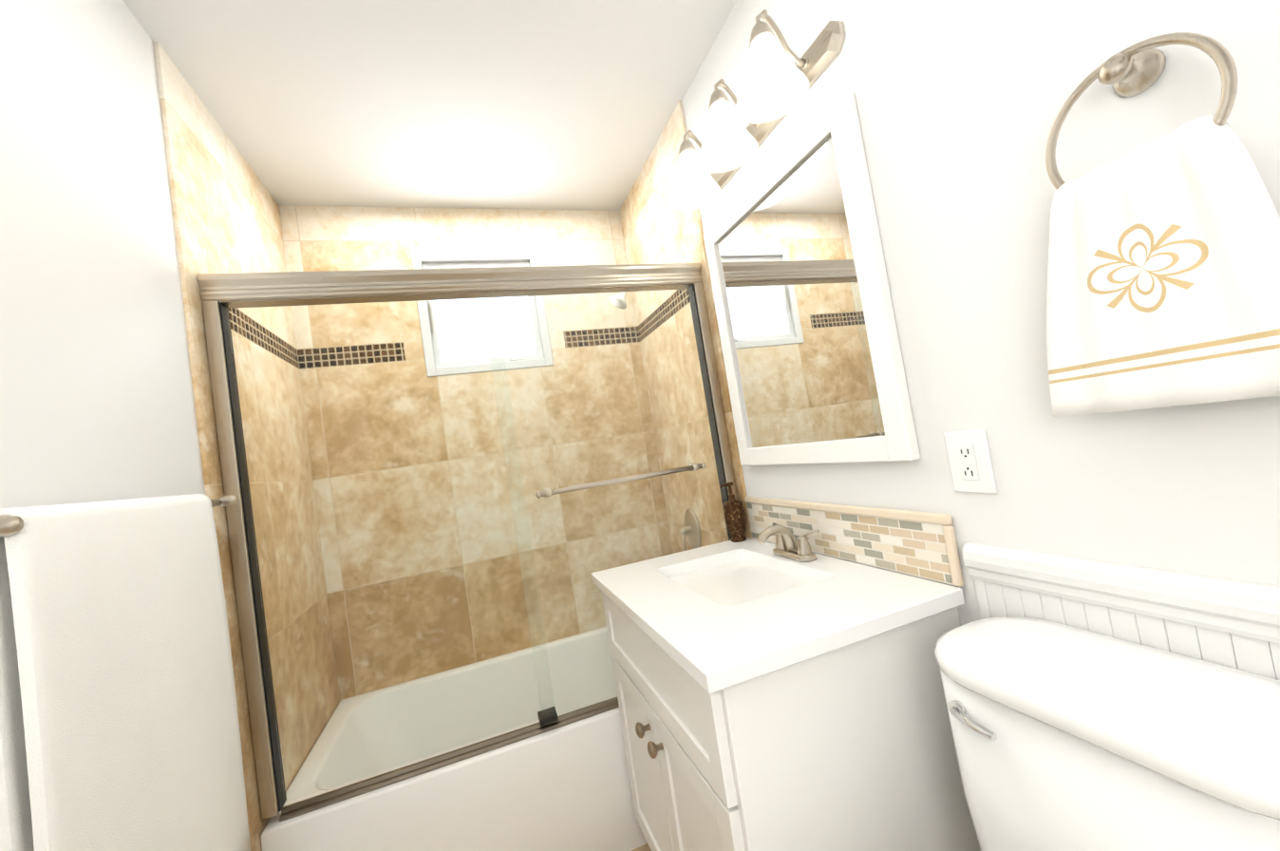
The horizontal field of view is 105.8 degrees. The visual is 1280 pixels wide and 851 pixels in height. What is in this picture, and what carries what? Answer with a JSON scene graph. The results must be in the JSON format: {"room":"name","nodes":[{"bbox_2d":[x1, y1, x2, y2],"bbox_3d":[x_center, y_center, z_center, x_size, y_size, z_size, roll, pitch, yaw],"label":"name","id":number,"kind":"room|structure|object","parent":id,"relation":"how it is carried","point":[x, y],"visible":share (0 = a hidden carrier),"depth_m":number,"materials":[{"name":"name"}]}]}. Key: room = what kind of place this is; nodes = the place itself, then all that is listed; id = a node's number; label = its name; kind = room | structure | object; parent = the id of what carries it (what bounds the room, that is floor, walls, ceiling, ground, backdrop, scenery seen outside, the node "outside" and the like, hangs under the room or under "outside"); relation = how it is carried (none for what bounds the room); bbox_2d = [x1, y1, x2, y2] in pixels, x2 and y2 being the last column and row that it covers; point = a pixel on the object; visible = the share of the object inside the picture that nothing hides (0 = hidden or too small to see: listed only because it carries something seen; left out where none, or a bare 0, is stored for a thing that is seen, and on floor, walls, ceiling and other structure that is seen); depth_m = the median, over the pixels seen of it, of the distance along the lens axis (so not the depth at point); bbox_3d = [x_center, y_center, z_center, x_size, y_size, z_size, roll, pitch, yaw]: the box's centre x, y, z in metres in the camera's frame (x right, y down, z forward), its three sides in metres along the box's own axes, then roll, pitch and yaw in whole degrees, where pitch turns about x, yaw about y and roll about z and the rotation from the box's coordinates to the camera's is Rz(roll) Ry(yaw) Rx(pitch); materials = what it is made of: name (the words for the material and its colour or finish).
{"room":"bathroom","nodes":[
{"label":"bathroom","id":0,"kind":"room"},
{"bbox_2d":[0,0,205,508],"bbox_3d":[-0.927,0.165,0.531,0.140,2.480,3.360,-8,-3,-19],"label":"wall","id":1,"kind":"structure","parent":0,"point":[97,401],"depth_m":0.93,"materials":[{"name":"white paint"}]},
{"bbox_2d":[0,493,250,850],"bbox_3d":[-0.866,0.522,0.874,0.104,0.786,0.643,-8,-3,-19],"label":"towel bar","id":2,"kind":"object","parent":1,"relation":"attached to","point":[119,724],"visible":1,"depth_m":0.75,"materials":[{"name":"white fabric"}]},
{"bbox_2d":[153,41,339,850],"bbox_3d":[-1.213,0.258,1.611,0.010,2.480,0.842,-8,-3,-19],"label":"wall tiles","id":3,"kind":"structure","parent":1,"relation":"attached to","point":[225,206],"depth_m":1.53,"materials":[{"name":"beige tile"}]},
{"bbox_2d":[122,0,736,210],"bbox_3d":[-0.351,-1.217,0.861,1.795,0.100,3.360,-8,-3,-19],"label":"ceiling","id":4,"kind":"structure","parent":0,"point":[551,104],"depth_m":1.57,"materials":[{"name":"white paint"}]},
{"bbox_2d":[630,843,650,850],"bbox_3d":[0.045,1.330,0.745,1.795,0.100,3.360,-8,-3,-19],"label":"floor","id":5,"kind":"structure","parent":0,"point":[645,847],"depth_m":1.51,"materials":[{"name":"beige tile"}]},
{"bbox_2d":[260,625,647,850],"bbox_3d":[-0.346,1.177,1.827,1.513,0.420,0.772,-8,-3,-19],"label":"bathtub","id":6,"kind":"object","parent":5,"relation":"on","point":[566,787],"visible":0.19,"depth_m":1.49,"materials":[{"name":"white ceramic"}]},
{"bbox_2d":[591,496,980,850],"bbox_3d":[0.294,0.753,1.250,0.605,1.007,0.834,-8,-3,-19],"label":"bathroom vanity","id":7,"kind":"object","parent":5,"relation":"on","point":[768,699],"visible":1,"depth_m":0.94,"materials":[{"name":"white paint"}]},
{"bbox_2d":[719,482,746,542],"bbox_3d":[0.330,0.303,1.710,0.075,0.206,0.072,-8,-3,-19],"label":"soap dispenser","id":8,"kind":"object","parent":7,"relation":"on","point":[734,516],"visible":0.98,"depth_m":1.69,"materials":[{"name":"brown metal"}]},
{"bbox_2d":[755,522,819,562],"bbox_3d":[0.396,0.333,1.380,0.139,0.097,0.208,-8,-3,-19],"label":"faucet","id":9,"kind":"object","parent":7,"relation":"on","point":[788,546],"visible":1,"depth_m":1.37,"materials":[{"name":"silver metal"}]},
{"bbox_2d":[934,617,1279,850],"bbox_3d":[0.478,0.771,0.548,0.707,0.852,0.454,-8,-3,-19],"label":"toilet","id":10,"kind":"object","parent":5,"relation":"on","point":[1067,738],"visible":0.98,"depth_m":0.60,"materials":[{"name":"white ceramic"}]},
{"bbox_2d":[681,0,1279,625],"bbox_3d":[0.630,-0.053,1.078,0.120,2.480,3.360,-8,-3,-19],"label":"wall","id":11,"kind":"structure","parent":0,"point":[959,104],"depth_m":0.82,"materials":[{"name":"white paint"}]},
{"bbox_2d":[197,263,744,822],"bbox_3d":[-0.375,0.213,1.528,1.513,1.464,0.112,-8,-3,-19],"label":"shower door frame","id":12,"kind":"object","parent":11,"relation":"attached to","point":[222,295],"visible":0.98,"depth_m":1.45,"materials":[{"name":"clear glass"}]},
{"bbox_2d":[619,100,752,553],"bbox_3d":[0.210,0.060,2.123,0.010,2.480,0.820,-8,-3,-19],"label":"wall tiles","id":13,"kind":"structure","parent":11,"relation":"attached to","point":[657,228],"depth_m":2.08,"materials":[{"name":"beige tile"}]},
{"bbox_2d":[609,291,700,550],"bbox_3d":[0.065,0.031,2.166,0.222,1.450,0.150,-8,-3,-19],"label":"shower fixture","id":14,"kind":"object","parent":13,"relation":"attached to","point":[685,531],"depth_m":2.15,"materials":[{"name":"silver metal"}]},
{"bbox_2d":[668,9,845,210],"bbox_3d":[0.247,-0.846,1.331,0.223,0.219,0.625,-8,-3,-19],"label":"sconce","id":15,"kind":"object","parent":11,"relation":"attached to","point":[778,84],"visible":1,"depth_m":1.19,"materials":[{"name":"white glass"}]},
{"bbox_2d":[703,89,920,465],"bbox_3d":[0.411,-0.301,1.374,0.029,0.823,0.698,-8,-3,-19],"label":"mirror","id":16,"kind":"object","parent":11,"relation":"attached to","point":[814,365],"visible":1,"depth_m":1.25,"materials":[{"name":"white paint"}]},
{"bbox_2d":[943,429,997,493],"bbox_3d":[0.630,0.070,0.929,0.010,0.120,0.082,-8,-3,-19],"label":"electrical outlet plate","id":17,"kind":"object","parent":11,"relation":"attached to","point":[970,463],"visible":1,"depth_m":0.92,"materials":[{"name":"white plastic"}]},
{"bbox_2d":[962,542,1279,679],"bbox_3d":[0.943,0.634,0.238,0.026,0.952,1.461,-8,-3,-19],"label":"trim","id":18,"kind":"structure","parent":11,"relation":"attached to","point":[1230,623],"depth_m":0.70,"materials":[{"name":"white paint"}]},
{"bbox_2d":[1045,32,1279,416],"bbox_3d":[0.651,-0.257,0.624,0.086,0.465,0.276,-8,-3,-19],"label":"towel ring","id":19,"kind":"object","parent":11,"relation":"attached to","point":[1163,279],"visible":1,"depth_m":0.59,"materials":[{"name":"white fabric"}]},
{"bbox_3d":[-0.656,0.204,2.325,1.535,2.480,0.140,-8,-3,-19],"label":"wall","id":20,"kind":"structure","parent":0,"visible":0},
{"bbox_2d":[279,205,673,700],"bbox_3d":[-0.630,0.197,2.248,1.515,2.480,0.022,-8,-3,-19],"label":"wall tile","id":21,"kind":"structure","parent":20,"relation":"attached to","point":[319,238],"depth_m":2.17,"materials":[{"name":"beige tile"}]},
{"bbox_2d":[410,251,553,376],"bbox_3d":[-0.749,-0.531,2.331,0.569,0.571,0.126,-8,-3,-19],"label":"window","id":22,"kind":"structure","parent":20,"relation":"in","point":[449,260],"depth_m":2.27,"materials":[{"name":"white plastic"}]}
]}

